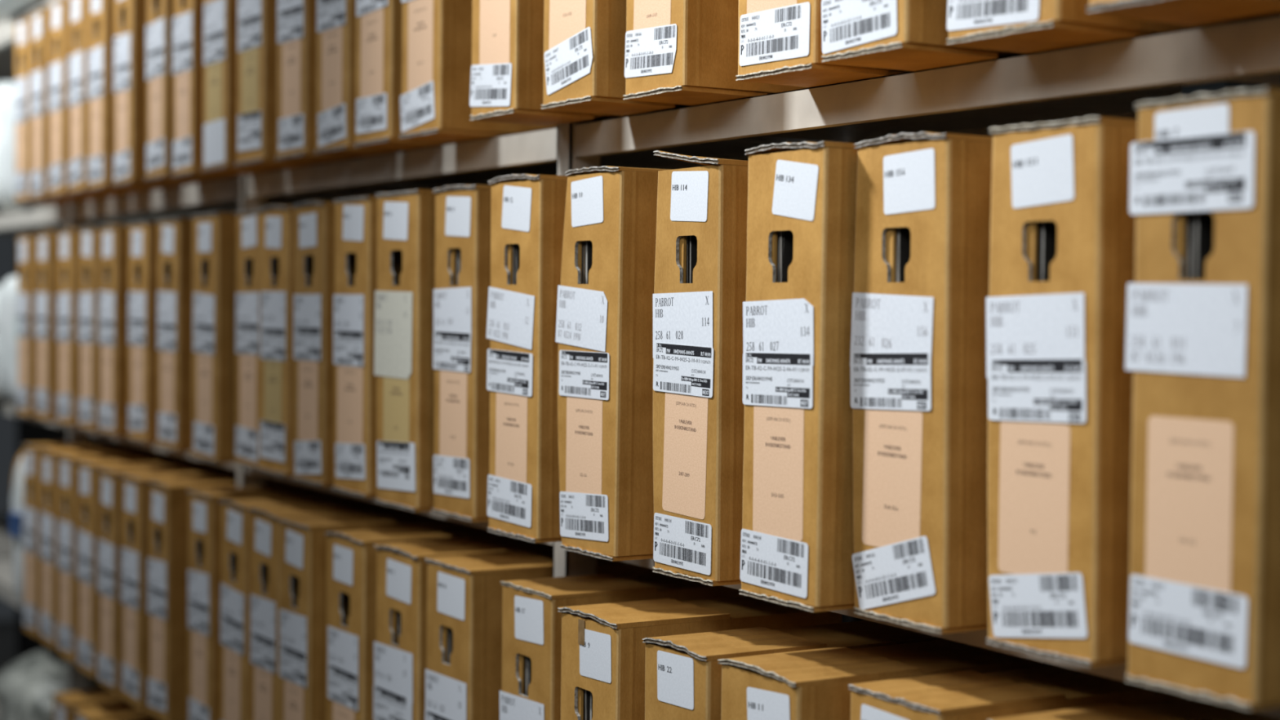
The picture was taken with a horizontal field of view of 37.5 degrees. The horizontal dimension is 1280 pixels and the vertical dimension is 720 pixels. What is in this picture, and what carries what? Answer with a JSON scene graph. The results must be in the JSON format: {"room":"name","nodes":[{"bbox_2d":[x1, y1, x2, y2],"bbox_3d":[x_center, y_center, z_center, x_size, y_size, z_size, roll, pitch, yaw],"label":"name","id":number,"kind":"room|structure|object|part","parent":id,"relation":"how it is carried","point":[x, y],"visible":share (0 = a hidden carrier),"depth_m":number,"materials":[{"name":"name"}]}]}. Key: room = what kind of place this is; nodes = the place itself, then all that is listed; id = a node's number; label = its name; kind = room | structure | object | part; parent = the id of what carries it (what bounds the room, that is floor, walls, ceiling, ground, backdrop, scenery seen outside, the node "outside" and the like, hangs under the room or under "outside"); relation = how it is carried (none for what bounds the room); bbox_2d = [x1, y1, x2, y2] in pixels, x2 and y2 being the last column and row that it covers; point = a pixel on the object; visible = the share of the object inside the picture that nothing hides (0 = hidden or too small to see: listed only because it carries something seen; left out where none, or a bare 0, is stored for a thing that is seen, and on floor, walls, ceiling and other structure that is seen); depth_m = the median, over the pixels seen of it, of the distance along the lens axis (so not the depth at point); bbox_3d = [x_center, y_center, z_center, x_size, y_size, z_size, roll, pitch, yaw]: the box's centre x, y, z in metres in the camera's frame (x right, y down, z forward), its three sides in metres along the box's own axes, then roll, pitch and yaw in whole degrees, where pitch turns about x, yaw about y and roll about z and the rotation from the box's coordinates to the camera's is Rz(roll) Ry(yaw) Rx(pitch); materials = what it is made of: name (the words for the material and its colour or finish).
{"room":"archive storage room","nodes":[
{"label":"archive storage room","id":0,"kind":"room"},
{"bbox_2d":[0,618,16,655],"bbox_3d":[-1.579,1.405,3.189,3.800,0.030,11.000,0,2,-31],"label":"floor","id":1,"kind":"structure","parent":0,"point":[7,627],"depth_m":8.33,"materials":[{"name":"grey concrete"}]},
{"bbox_2d":[0,0,1279,718],"bbox_3d":[-0.488,0.124,3.239,0.411,2.550,6.643,0,2,-31],"label":"shelving rack","id":2,"kind":"object","parent":1,"relation":"on","point":[1105,79],"visible":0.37,"depth_m":2.09,"materials":[{"name":"metal"}]},
{"bbox_2d":[0,286,7,400],"bbox_3d":[-1.587,-0.045,4.819,0.313,0.286,0.493,0,2,-31],"label":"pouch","id":3,"kind":"object","parent":2,"relation":"on","point":[2,398],"visible":0.02,"depth_m":4.59,"materials":[{"name":"white plastic"}]},
{"bbox_2d":[0,13,10,21],"bbox_3d":[-1.582,-0.992,4.859,0.373,0.310,0.413,0,2,-31],"label":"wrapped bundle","id":4,"kind":"object","parent":2,"relation":"on","point":[2,16],"visible":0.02,"depth_m":4.66,"materials":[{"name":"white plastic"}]},
{"bbox_3d":[-1.928,0.535,5.604,0.395,0.036,1.065,0,2,-31],"label":"shelf","id":5,"kind":"part","parent":2,"relation":"part of","materials":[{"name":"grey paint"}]},
{"bbox_3d":[-1.914,-0.833,5.563,0.395,0.055,1.065,0,2,-31],"label":"shelf","id":6,"kind":"part","parent":2,"relation":"part of","materials":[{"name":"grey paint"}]},
{"bbox_2d":[0,275,17,404],"bbox_3d":[-1.336,-0.046,4.420,0.297,0.317,0.392,0,2,-31],"label":"pouch","id":7,"kind":"object","parent":2,"relation":"on","point":[9,289],"visible":0.15,"depth_m":4.37,"materials":[{"name":"white plastic"}]},
{"bbox_3d":[-1.933,0.999,5.617,0.395,0.036,1.065,0,2,-31],"label":"shelf","id":8,"kind":"part","parent":2,"relation":"part of","materials":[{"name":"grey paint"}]},
{"bbox_3d":[-1.355,0.569,4.662,0.395,0.036,1.072,0,2,-31],"label":"shelf","id":9,"kind":"part","parent":2,"relation":"part of","materials":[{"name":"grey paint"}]},
{"bbox_2d":[0,81,26,213],"bbox_3d":[-1.556,-0.534,4.844,0.345,0.336,0.455,0,2,-31],"label":"wrapped bundle","id":10,"kind":"object","parent":2,"relation":"on","point":[6,87],"visible":0.02,"depth_m":4.60,"materials":[{"name":"white plastic"}]},
{"bbox_2d":[9,456,23,611],"bbox_3d":[-1.244,0.380,4.177,0.296,0.373,0.129,0,2,-31],"label":"bundle","id":11,"kind":"object","parent":2,"relation":"on","point":[17,497],"visible":0.21,"depth_m":4.08,"materials":[{"name":"white plastic"}]},
{"bbox_2d":[11,450,23,565],"bbox_3d":[-1.310,0.379,4.370,0.264,0.362,0.204,0,2,-31],"label":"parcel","id":12,"kind":"object","parent":2,"relation":"on","point":[20,455],"visible":0.02,"depth_m":4.34,"materials":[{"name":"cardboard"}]},
{"bbox_2d":[0,0,39,15],"bbox_3d":[-1.323,-0.976,4.432,0.372,0.309,0.575,0,2,-31],"label":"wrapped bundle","id":13,"kind":"object","parent":2,"relation":"on","point":[10,7],"visible":0.11,"depth_m":4.40,"materials":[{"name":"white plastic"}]},
{"bbox_3d":[-1.340,-0.799,4.621,0.395,0.055,1.072,0,2,-31],"label":"shelf","id":14,"kind":"part","parent":2,"relation":"part of","materials":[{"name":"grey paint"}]},
{"bbox_2d":[17,233,35,417],"bbox_3d":[-1.220,-0.075,4.143,0.273,0.395,0.103,0,2,-31],"label":"box","id":15,"kind":"object","parent":2,"relation":"on","point":[26,388],"visible":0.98,"depth_m":4.04,"materials":[{"name":"brown cardboard"}]},
{"bbox_2d":[2,90,55,208],"bbox_3d":[-1.303,-0.504,4.440,0.334,0.306,0.443,0,2,-31],"label":"wrapped bundle","id":16,"kind":"object","parent":2,"relation":"on","point":[9,148],"visible":0.1,"depth_m":4.44,"materials":[{"name":"white plastic"}]},
{"bbox_3d":[-1.350,0.120,4.648,0.395,0.028,1.072,0,2,-31],"label":"shelf","id":17,"kind":"part","parent":2,"relation":"part of","materials":[{"name":"metal"}]},
{"bbox_2d":[13,15,67,204],"bbox_3d":[-1.221,-0.539,4.132,0.273,0.395,0.112,0,2,-31],"label":"box","id":18,"kind":"object","parent":2,"relation":"on","point":[23,25],"visible":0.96,"depth_m":4.05,"materials":[{"name":"brown cardboard"}]},
{"bbox_2d":[34,231,57,422],"bbox_3d":[-1.139,-0.072,4.014,0.273,0.398,0.113,0,2,-31],"label":"box","id":19,"kind":"object","parent":2,"relation":"on","point":[46,294],"visible":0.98,"depth_m":3.91,"materials":[{"name":"brown cardboard"}]},
{"bbox_3d":[-1.919,-0.373,5.577,0.395,0.038,1.065,0,2,-31],"label":"shelf","id":20,"kind":"part","parent":2,"relation":"part of","materials":[{"name":"metal"}]},
{"bbox_2d":[0,649,106,719],"bbox_3d":[-1.276,0.852,4.373,0.395,0.345,0.492,0,2,-31],"label":"plastic sack","id":21,"kind":"object","parent":2,"relation":"on","point":[28,685],"visible":0.32,"depth_m":4.25,"materials":[{"name":"plastic"}]},
{"bbox_2d":[29,6,89,201],"bbox_3d":[-1.149,-0.535,4.013,0.273,0.395,0.112,0,2,-31],"label":"box","id":22,"kind":"object","parent":2,"relation":"on","point":[39,74],"visible":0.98,"depth_m":3.92,"materials":[{"name":"brown cardboard"}]},
{"bbox_2d":[55,228,79,426],"bbox_3d":[-1.049,-0.067,3.872,0.274,0.397,0.119,0,2,-31],"label":"box","id":23,"kind":"object","parent":2,"relation":"on","point":[68,239],"visible":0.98,"depth_m":3.78,"materials":[{"name":"brown cardboard"}]},
{"bbox_3d":[-1.217,0.092,4.080,0.040,2.550,0.033,0,2,-31],"label":"post","id":24,"kind":"part","parent":2,"relation":"part of","materials":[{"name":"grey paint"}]},
{"bbox_2d":[47,0,111,199],"bbox_3d":[-1.068,-0.531,3.880,0.274,0.397,0.118,0,2,-31],"label":"box","id":25,"kind":"object","parent":2,"relation":"on","point":[59,10],"visible":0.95,"depth_m":3.79,"materials":[{"name":"brown cardboard"}]},
{"bbox_2d":[22,442,144,637],"bbox_3d":[-1.162,0.374,4.008,0.273,0.395,0.111,0,2,-31],"label":"box","id":26,"kind":"object","parent":2,"relation":"on","point":[32,455],"visible":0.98,"depth_m":3.93,"materials":[{"name":"brown cardboard"}]},
{"bbox_2d":[77,226,99,431],"bbox_3d":[-0.965,-0.062,3.740,0.274,0.397,0.118,0,2,-31],"label":"box","id":27,"kind":"object","parent":2,"relation":"on","point":[89,237],"visible":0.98,"depth_m":3.65,"materials":[{"name":"brown cardboard"}]},
{"bbox_2d":[52,688,128,719],"bbox_3d":[-1.005,0.850,3.708,0.272,0.395,0.117,0,2,-31],"label":"box","id":28,"kind":"object","parent":2,"relation":"on","point":[64,703],"visible":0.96,"depth_m":3.64,"materials":[{"name":"brown cardboard"}]},
{"bbox_2d":[67,0,131,195],"bbox_3d":[-0.987,-0.527,3.747,0.274,0.397,0.114,0,2,-31],"label":"box","id":29,"kind":"object","parent":2,"relation":"on","point":[78,9],"visible":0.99,"depth_m":3.66,"materials":[{"name":"brown cardboard"}]},
{"bbox_2d":[39,447,165,649],"bbox_3d":[-1.085,0.378,3.879,0.274,0.397,0.114,0,2,-31],"label":"box","id":30,"kind":"object","parent":2,"relation":"on","point":[49,513],"visible":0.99,"depth_m":3.80,"materials":[{"name":"brown cardboard"}]},
{"bbox_2d":[97,224,130,435],"bbox_3d":[-0.895,-0.059,3.635,0.274,0.398,0.114,0,2,-31],"label":"box","id":31,"kind":"object","parent":2,"relation":"on","point":[113,297],"visible":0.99,"depth_m":3.53,"materials":[{"name":"brown cardboard"}]},
{"bbox_2d":[72,702,155,719],"bbox_3d":[-0.927,0.854,3.580,0.273,0.395,0.117,0,2,-31],"label":"box","id":32,"kind":"object","parent":2,"relation":"on","point":[126,711],"visible":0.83,"depth_m":3.52,"materials":[{"name":"brown cardboard"}]},
{"bbox_3d":[-1.345,-0.339,4.635,0.395,0.038,1.072,0,2,-31],"label":"shelf","id":33,"kind":"part","parent":2,"relation":"part of","materials":[{"name":"metal"}]},
{"bbox_2d":[86,0,160,192],"bbox_3d":[-0.913,-0.522,3.626,0.274,0.397,0.117,0,2,-31],"label":"box","id":34,"kind":"object","parent":2,"relation":"on","point":[100,12],"visible":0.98,"depth_m":3.53,"materials":[{"name":"brown cardboard"}]},
{"bbox_2d":[57,453,192,662],"bbox_3d":[-1.006,0.384,3.742,0.273,0.396,0.113,0,2,-31],"label":"box","id":35,"kind":"object","parent":2,"relation":"on","point":[68,465],"visible":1,"depth_m":3.66,"materials":[{"name":"brown cardboard"}]},
{"bbox_2d":[127,222,157,443],"bbox_3d":[-0.793,-0.051,3.472,0.273,0.395,0.119,0,2,-31],"label":"box","id":36,"kind":"object","parent":2,"relation":"on","point":[143,236],"visible":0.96,"depth_m":3.37,"materials":[{"name":"brown cardboard"}]},
{"bbox_2d":[134,717,159,719],"bbox_3d":[-0.849,0.859,3.452,0.272,0.395,0.117,0,2,-31],"label":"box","id":37,"kind":"object","parent":2,"relation":"on","point":[151,718],"visible":0.02,"depth_m":3.47,"materials":[{"name":"brown cardboard"}]},
{"bbox_2d":[76,458,219,678],"bbox_3d":[-0.925,0.389,3.600,0.272,0.395,0.116,0,2,-31],"label":"box","id":38,"kind":"object","parent":2,"relation":"on","point":[87,472],"visible":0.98,"depth_m":3.52,"materials":[{"name":"brown cardboard"}]},
{"bbox_2d":[111,0,194,188],"bbox_3d":[-0.822,-0.516,3.476,0.273,0.395,0.120,0,2,-31],"label":"box","id":39,"kind":"object","parent":2,"relation":"on","point":[130,82],"visible":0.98,"depth_m":3.37,"materials":[{"name":"brown cardboard"}]},
{"bbox_3d":[-0.779,0.153,3.710,0.395,0.028,1.056,0,2,-31],"label":"shelf","id":40,"kind":"part","parent":2,"relation":"part of","materials":[{"name":"metal"}]},
{"bbox_2d":[97,465,235,693],"bbox_3d":[-0.847,0.394,3.463,0.272,0.395,0.113,0,2,-31],"label":"box","id":41,"kind":"object","parent":2,"relation":"on","point":[109,540],"visible":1,"depth_m":3.38,"materials":[{"name":"brown cardboard"}]},
{"bbox_2d":[155,217,192,451],"bbox_3d":[-0.697,-0.045,3.301,0.273,0.395,0.125,0,2,-31],"label":"box","id":42,"kind":"object","parent":2,"relation":"on","point":[175,236],"visible":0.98,"depth_m":3.20,"materials":[{"name":"brown cardboard"}]},
{"bbox_2d":[144,0,217,182],"bbox_3d":[-0.716,-0.510,3.300,0.274,0.397,0.112,0,2,-31],"label":"box","id":43,"kind":"object","parent":2,"relation":"on","point":[160,13],"visible":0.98,"depth_m":3.21,"materials":[{"name":"brown cardboard"}]},
{"bbox_2d":[120,471,271,709],"bbox_3d":[-0.770,0.398,3.338,0.272,0.395,0.120,0,2,-31],"label":"box","id":44,"kind":"object","parent":2,"relation":"on","point":[135,486],"visible":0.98,"depth_m":3.25,"materials":[{"name":"brown cardboard"}]},
{"bbox_2d":[171,0,237,179],"bbox_3d":[-0.648,-0.506,3.207,0.274,0.395,0.110,0,2,-31],"label":"box","id":45,"kind":"object","parent":2,"relation":"on","point":[188,19],"visible":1,"depth_m":3.12,"materials":[{"name":"brown cardboard"}]},
{"bbox_2d":[191,212,236,462],"bbox_3d":[-0.582,-0.037,3.079,0.273,0.395,0.131,0,2,-31],"label":"box","id":46,"kind":"object","parent":2,"relation":"on","point":[214,233],"visible":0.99,"depth_m":2.97,"materials":[{"name":"brown cardboard"}]},
{"bbox_2d":[147,478,308,719],"bbox_3d":[-0.694,0.401,3.224,0.273,0.398,0.111,0,2,-31],"label":"box","id":47,"kind":"object","parent":2,"relation":"on","point":[168,500],"visible":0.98,"depth_m":3.12,"materials":[{"name":"brown cardboard"}]},
{"bbox_2d":[201,0,288,173],"bbox_3d":[-0.561,-0.501,3.061,0.273,0.395,0.122,0,2,-31],"label":"box","id":48,"kind":"object","parent":2,"relation":"on","point":[220,16],"visible":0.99,"depth_m":2.97,"materials":[{"name":"brown cardboard"}]},
{"bbox_2d":[233,209,264,469],"bbox_3d":[-0.489,-0.033,2.968,0.273,0.395,0.122,0,2,-31],"label":"box","id":49,"kind":"object","parent":2,"relation":"on","point":[249,224],"visible":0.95,"depth_m":2.90,"materials":[{"name":"brown cardboard"}]},
{"bbox_3d":[-0.650,0.125,3.149,0.040,2.550,0.033,0,2,-31],"label":"post","id":50,"kind":"part","parent":2,"relation":"part of","materials":[{"name":"metal"}]},
{"bbox_3d":[-0.774,-0.305,3.696,0.395,0.038,1.056,0,2,-31],"label":"shelf","id":51,"kind":"part","parent":2,"relation":"part of","materials":[{"name":"metal"}]},
{"bbox_2d":[186,486,349,719],"bbox_3d":[-0.590,0.408,3.079,0.272,0.395,0.119,0,2,-31],"label":"box","id":52,"kind":"object","parent":2,"relation":"on","point":[204,571],"visible":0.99,"depth_m":2.99,"materials":[{"name":"brown cardboard"}]},
{"bbox_2d":[257,204,293,476],"bbox_3d":[-0.427,-0.030,2.855,0.274,0.398,0.120,0,2,-31],"label":"box","id":53,"kind":"object","parent":2,"relation":"on","point":[277,305],"visible":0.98,"depth_m":2.77,"materials":[{"name":"brown cardboard"}]},
{"bbox_2d":[234,0,325,168],"bbox_3d":[-0.475,-0.497,2.918,0.274,0.398,0.125,0,2,-31],"label":"box","id":54,"kind":"object","parent":2,"relation":"on","point":[257,20],"visible":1,"depth_m":2.83,"materials":[{"name":"brown cardboard"}]},
{"bbox_2d":[219,497,383,719],"bbox_3d":[-0.504,0.412,2.928,0.273,0.397,0.118,0,2,-31],"label":"box","id":55,"kind":"object","parent":2,"relation":"on","point":[236,517],"visible":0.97,"depth_m":2.85,"materials":[{"name":"brown cardboard"}]},
{"bbox_2d":[291,200,334,485],"bbox_3d":[-0.354,-0.026,2.726,0.274,0.397,0.121,0,2,-31],"label":"box","id":56,"kind":"object","parent":2,"relation":"on","point":[313,366],"visible":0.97,"depth_m":2.64,"materials":[{"name":"brown cardboard"}]},
{"bbox_2d":[275,0,362,162],"bbox_3d":[-0.391,-0.493,2.794,0.274,0.398,0.121,0,2,-31],"label":"box","id":57,"kind":"object","parent":2,"relation":"on","point":[296,68],"visible":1,"depth_m":2.71,"materials":[{"name":"brown cardboard"}]},
{"bbox_2d":[248,504,421,719],"bbox_3d":[-0.434,0.416,2.812,0.274,0.398,0.120,0,2,-31],"label":"box","id":58,"kind":"object","parent":2,"relation":"on","point":[265,531],"visible":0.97,"depth_m":2.74,"materials":[{"name":"brown cardboard"}]},
{"bbox_2d":[332,195,377,497],"bbox_3d":[-0.272,-0.019,2.579,0.273,0.395,0.122,0,2,-31],"label":"box","id":59,"kind":"object","parent":2,"relation":"on","point":[355,461],"visible":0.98,"depth_m":2.49,"materials":[{"name":"brown cardboard"}]},
{"bbox_2d":[314,0,404,156],"bbox_3d":[-0.311,-0.487,2.669,0.273,0.395,0.119,0,2,-31],"label":"box","id":60,"kind":"object","parent":2,"relation":"on","point":[335,19],"visible":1,"depth_m":2.59,"materials":[{"name":"brown cardboard"}]},
{"bbox_2d":[279,514,470,719],"bbox_3d":[-0.368,0.422,2.693,0.272,0.395,0.113,0,2,-31],"label":"box","id":61,"kind":"object","parent":2,"relation":"on","point":[304,540],"visible":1,"depth_m":2.60,"materials":[{"name":"brown cardboard"}]},
{"bbox_3d":[-0.208,0.187,2.773,0.395,0.028,1.069,0,2,-31],"label":"shelf","id":62,"kind":"part","parent":2,"relation":"part of","materials":[{"name":"metal"}]},
{"bbox_2d":[373,189,435,511],"bbox_3d":[-0.191,-0.014,2.424,0.273,0.395,0.133,0,2,-31],"label":"box","id":63,"kind":"object","parent":2,"relation":"on","point":[403,368],"visible":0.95,"depth_m":2.33,"materials":[{"name":"brown cardboard"}]},
{"bbox_2d":[353,0,457,150],"bbox_3d":[-0.237,-0.482,2.544,0.273,0.395,0.121,0,2,-31],"label":"box","id":64,"kind":"object","parent":2,"relation":"on","point":[379,23],"visible":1,"depth_m":2.46,"materials":[{"name":"brown cardboard"}]},
{"bbox_2d":[324,525,519,719],"bbox_3d":[-0.276,0.426,2.547,0.273,0.398,0.129,0,2,-31],"label":"box","id":65,"kind":"object","parent":2,"relation":"on","point":[352,555],"visible":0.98,"depth_m":2.47,"materials":[{"name":"brown cardboard"}]},
{"bbox_2d":[431,184,491,522],"bbox_3d":[-0.108,-0.011,2.316,0.273,0.397,0.116,0,2,-31],"label":"box","id":66,"kind":"object","parent":2,"relation":"on","point":[461,456],"visible":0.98,"depth_m":2.23,"materials":[{"name":"brown cardboard"}]},
{"bbox_2d":[455,248,461,285],"bbox_3d":[-0.121,0.009,2.326,0.236,0.334,0.017,0,2,-31],"label":"bundle","id":67,"kind":"object","parent":66,"relation":"in","point":[458,252],"visible":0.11,"depth_m":2.26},
{"bbox_2d":[373,538,552,719],"bbox_3d":[-0.190,0.431,2.411,0.274,0.398,0.134,0,2,-31],"label":"box","id":68,"kind":"object","parent":2,"relation":"on","point":[399,671],"visible":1,"depth_m":2.34,"materials":[{"name":"brown cardboard"}]},
{"bbox_2d":[395,610,401,645],"bbox_3d":[-0.205,0.454,2.424,0.236,0.339,0.014,0,2,-31],"label":"bundle","id":69,"kind":"object","parent":68,"relation":"in","point":[398,617],"visible":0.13,"depth_m":2.36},
{"bbox_2d":[399,0,556,142],"bbox_3d":[-0.159,-0.477,2.412,0.273,0.395,0.117,0,2,-31],"label":"box","id":70,"kind":"object","parent":2,"relation":"on","point":[435,97],"visible":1,"depth_m":2.32,"materials":[{"name":"brown cardboard"}]},
{"bbox_3d":[-0.203,-0.272,2.760,0.395,0.038,1.069,0,2,-31],"label":"shelf","id":71,"kind":"part","parent":2,"relation":"part of","materials":[{"name":"metal"}]},
{"bbox_2d":[486,173,567,542],"bbox_3d":[-0.025,-0.005,2.130,0.273,0.398,0.125,0,2,-31],"label":"box","id":72,"kind":"object","parent":2,"relation":"on","point":[527,211],"visible":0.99,"depth_m":2.03,"materials":[{"name":"brown cardboard"}]},
{"bbox_2d":[512,244,519,284],"bbox_3d":[-0.041,0.015,2.142,0.237,0.334,0.015,0,2,-31],"label":"bundle","id":73,"kind":"object","parent":72,"relation":"in","point":[516,248],"visible":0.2,"depth_m":2.08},
{"bbox_2d":[424,551,655,719],"bbox_3d":[-0.114,0.436,2.293,0.272,0.395,0.123,0,2,-31],"label":"box","id":74,"kind":"object","parent":2,"relation":"on","point":[464,593],"visible":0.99,"depth_m":2.20,"materials":[{"name":"brown cardboard"}]},
{"bbox_2d":[446,626,453,664],"bbox_3d":[-0.130,0.458,2.306,0.237,0.339,0.014,0,2,-31],"label":"bundle","id":75,"kind":"object","parent":74,"relation":"in","point":[450,633],"visible":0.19,"depth_m":2.24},
{"bbox_2d":[469,0,645,125],"bbox_3d":[-0.048,-0.469,2.162,0.273,0.395,0.114,0,2,-31],"label":"box","id":76,"kind":"object","parent":2,"relation":"on","point":[507,81],"visible":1,"depth_m":2.08,"materials":[{"name":"brown cardboard"}]},
{"bbox_3d":[-0.076,0.159,2.206,0.040,2.550,0.033,0,2,-31],"label":"post","id":77,"kind":"part","parent":2,"relation":"part of","materials":[{"name":"metal"}]},
{"bbox_2d":[555,165,665,561],"bbox_3d":[0.059,0.001,1.994,0.274,0.396,0.131,0,2,-31],"label":"box","id":78,"kind":"object","parent":2,"relation":"on","point":[604,326],"visible":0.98,"depth_m":1.89,"materials":[{"name":"brown cardboard"}]},
{"bbox_2d":[582,240,592,284],"bbox_3d":[0.042,0.020,2.012,0.237,0.334,0.017,0,2,-31],"label":"bundle","id":79,"kind":"object","parent":78,"relation":"in","point":[587,246],"visible":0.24,"depth_m":1.94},
{"bbox_2d":[541,0,693,115],"bbox_3d":[0.040,-0.464,2.030,0.273,0.395,0.113,0,2,-31],"label":"box","id":80,"kind":"object","parent":2,"relation":"on","point":[584,40],"visible":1,"depth_m":1.94,"materials":[{"name":"brown cardboard"}]},
{"bbox_2d":[499,573,745,719],"bbox_3d":[-0.011,0.443,2.118,0.272,0.395,0.120,0,2,-31],"label":"box","id":81,"kind":"object","parent":2,"relation":"on","point":[531,620],"visible":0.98,"depth_m":2.05,"materials":[{"name":"brown cardboard"}]},
{"bbox_2d":[523,655,531,696],"bbox_3d":[-0.027,0.464,2.130,0.237,0.339,0.015,0,2,-31],"label":"bundle","id":82,"kind":"object","parent":81,"relation":"in","point":[527,662],"visible":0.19,"depth_m":2.06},
{"bbox_2d":[557,595,841,719],"bbox_3d":[0.061,0.447,1.938,0.273,0.398,0.116,0,2,-31],"label":"box","id":83,"kind":"object","parent":2,"relation":"on","point":[603,650],"visible":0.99,"depth_m":1.87,"materials":[{"name":"brown cardboard"}]},
{"bbox_2d":[582,688,592,719],"bbox_3d":[0.044,0.470,1.953,0.237,0.339,0.019,0,2,-31],"label":"bundle","id":84,"kind":"object","parent":83,"relation":"in","point":[588,696],"visible":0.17,"depth_m":1.89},
{"bbox_2d":[652,150,748,586],"bbox_3d":[0.155,0.003,1.831,0.275,0.404,0.118,0,2,-31],"label":"box","id":85,"kind":"object","parent":2,"relation":"on","point":[699,406],"visible":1,"depth_m":1.74,"materials":[{"name":"brown cardboard"}]},
{"bbox_2d":[685,235,697,283],"bbox_3d":[0.143,0.026,1.840,0.237,0.334,0.014,0,2,-31],"label":"bundle","id":86,"kind":"object","parent":85,"relation":"in","point":[691,241],"visible":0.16,"depth_m":1.77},
{"bbox_2d":[622,0,808,105],"bbox_3d":[0.129,-0.460,1.930,0.274,0.395,0.114,0,2,-31],"label":"box","id":87,"kind":"object","parent":2,"relation":"on","point":[677,51],"visible":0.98,"depth_m":1.85,"materials":[{"name":"brown cardboard"}]},
{"bbox_2d":[642,620,944,719],"bbox_3d":[0.144,0.453,1.775,0.273,0.398,0.108,0,2,-31],"label":"box","id":88,"kind":"object","parent":2,"relation":"on","point":[683,673],"visible":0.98,"depth_m":1.72,"materials":[{"name":"brown cardboard"}]},
{"bbox_2d":[738,141,857,612],"bbox_3d":[0.235,0.011,1.690,0.274,0.397,0.118,0,2,-31],"label":"box","id":89,"kind":"object","parent":2,"relation":"on","point":[797,543],"visible":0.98,"depth_m":1.60,"materials":[{"name":"brown cardboard"}]},
{"bbox_2d":[777,230,793,282],"bbox_3d":[0.220,0.031,1.703,0.236,0.334,0.013,0,2,-31],"label":"bundle","id":90,"kind":"object","parent":89,"relation":"in","point":[785,238],"visible":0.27,"depth_m":1.64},
{"bbox_2d":[735,0,934,87],"bbox_3d":[0.237,-0.454,1.755,0.273,0.395,0.123,0,2,-31],"label":"box","id":91,"kind":"object","parent":2,"relation":"on","point":[780,42],"visible":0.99,"depth_m":1.69,"materials":[{"name":"brown cardboard"}]},
{"bbox_2d":[717,639,1042,719],"bbox_3d":[0.212,0.457,1.672,0.274,0.398,0.116,0,2,-31],"label":"box","id":92,"kind":"object","parent":2,"relation":"on","point":[812,684],"visible":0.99,"depth_m":1.62,"materials":[{"name":"brown cardboard"}]},
{"bbox_2d":[849,131,992,634],"bbox_3d":[0.323,0.015,1.597,0.274,0.398,0.126,0,2,-31],"label":"box","id":93,"kind":"object","parent":2,"relation":"on","point":[919,380],"visible":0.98,"depth_m":1.50,"materials":[{"name":"brown cardboard"}]},
{"bbox_2d":[895,226,911,282],"bbox_3d":[0.309,0.035,1.609,0.236,0.334,0.016,0,2,-31],"label":"bundle","id":94,"kind":"object","parent":93,"relation":"in","point":[903,235],"visible":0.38,"depth_m":1.54,"materials":[{"name":"paper"}]},
{"bbox_2d":[821,0,1026,71],"bbox_3d":[0.299,-0.449,1.616,0.273,0.395,0.114,0,2,-31],"label":"box","id":95,"kind":"object","parent":2,"relation":"on","point":[910,35],"visible":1,"depth_m":1.55,"materials":[{"name":"brown cardboard"}]},
{"bbox_3d":[0.370,-0.238,1.817,0.395,0.038,1.069,0,2,-31],"label":"shelf","id":96,"kind":"part","parent":2,"relation":"part of","materials":[{"name":"metal"}]},
{"bbox_3d":[0.366,0.221,1.831,0.395,0.028,1.069,0,2,-31],"label":"shelf","id":97,"kind":"part","parent":2,"relation":"part of","materials":[{"name":"metal"}]},
{"bbox_2d":[848,664,1186,719],"bbox_3d":[0.313,0.462,1.566,0.273,0.395,0.114,0,2,-31],"label":"box","id":98,"kind":"object","parent":2,"relation":"on","point":[969,695],"visible":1,"depth_m":1.52,"materials":[{"name":"brown cardboard"}]},
{"bbox_2d":[986,115,1137,667],"bbox_3d":[0.410,0.021,1.460,0.273,0.395,0.120,0,2,-31],"label":"box","id":99,"kind":"object","parent":2,"relation":"on","point":[1060,388],"visible":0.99,"depth_m":1.37,"materials":[{"name":"brown cardboard"}]},
{"bbox_2d":[1036,220,1057,281],"bbox_3d":[0.395,0.040,1.473,0.236,0.334,0.016,0,2,-31],"label":"bundle","id":100,"kind":"object","parent":99,"relation":"in","point":[1046,249],"visible":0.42,"depth_m":1.41,"materials":[{"name":"paper"}]},
{"bbox_2d":[946,0,1223,53],"bbox_3d":[0.391,-0.445,1.499,0.273,0.395,0.124,0,2,-31],"label":"box","id":101,"kind":"object","parent":2,"relation":"on","point":[1021,26],"visible":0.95,"depth_m":1.43,"materials":[{"name":"brown cardboard"}]},
{"bbox_2d":[987,697,1279,719],"bbox_3d":[0.404,0.467,1.437,0.272,0.395,0.116,0,2,-31],"label":"box","id":102,"kind":"object","parent":2,"relation":"on","point":[1187,708],"visible":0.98,"depth_m":1.45,"materials":[{"name":"brown cardboard"}]},
{"bbox_2d":[1086,0,1279,25],"bbox_3d":[0.460,-0.439,1.333,0.274,0.395,0.118,0,2,-31],"label":"box","id":103,"kind":"object","parent":2,"relation":"on","point":[1184,12],"visible":1,"depth_m":1.30,"materials":[{"name":"brown cardboard"}]},
{"bbox_2d":[1124,87,1279,711],"bbox_3d":[0.481,0.023,1.320,0.274,0.400,0.120,0,2,-31],"label":"box","id":104,"kind":"object","parent":2,"relation":"on","point":[1203,356],"visible":1,"depth_m":1.24,"materials":[{"name":"brown cardboard"}]},
{"bbox_2d":[1184,212,1214,279],"bbox_3d":[0.467,0.045,1.331,0.235,0.334,0.017,0,2,-31],"label":"bundle","id":105,"kind":"object","parent":104,"relation":"in","point":[1199,227],"visible":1,"depth_m":1.26,"materials":[{"name":"paper"}]},
{"bbox_2d":[1181,71,1279,97],"bbox_3d":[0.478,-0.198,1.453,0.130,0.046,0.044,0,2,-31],"label":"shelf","id":106,"kind":"object","parent":104,"relation":"on","point":[1272,80],"visible":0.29,"depth_m":1.42,"materials":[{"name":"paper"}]}
]}

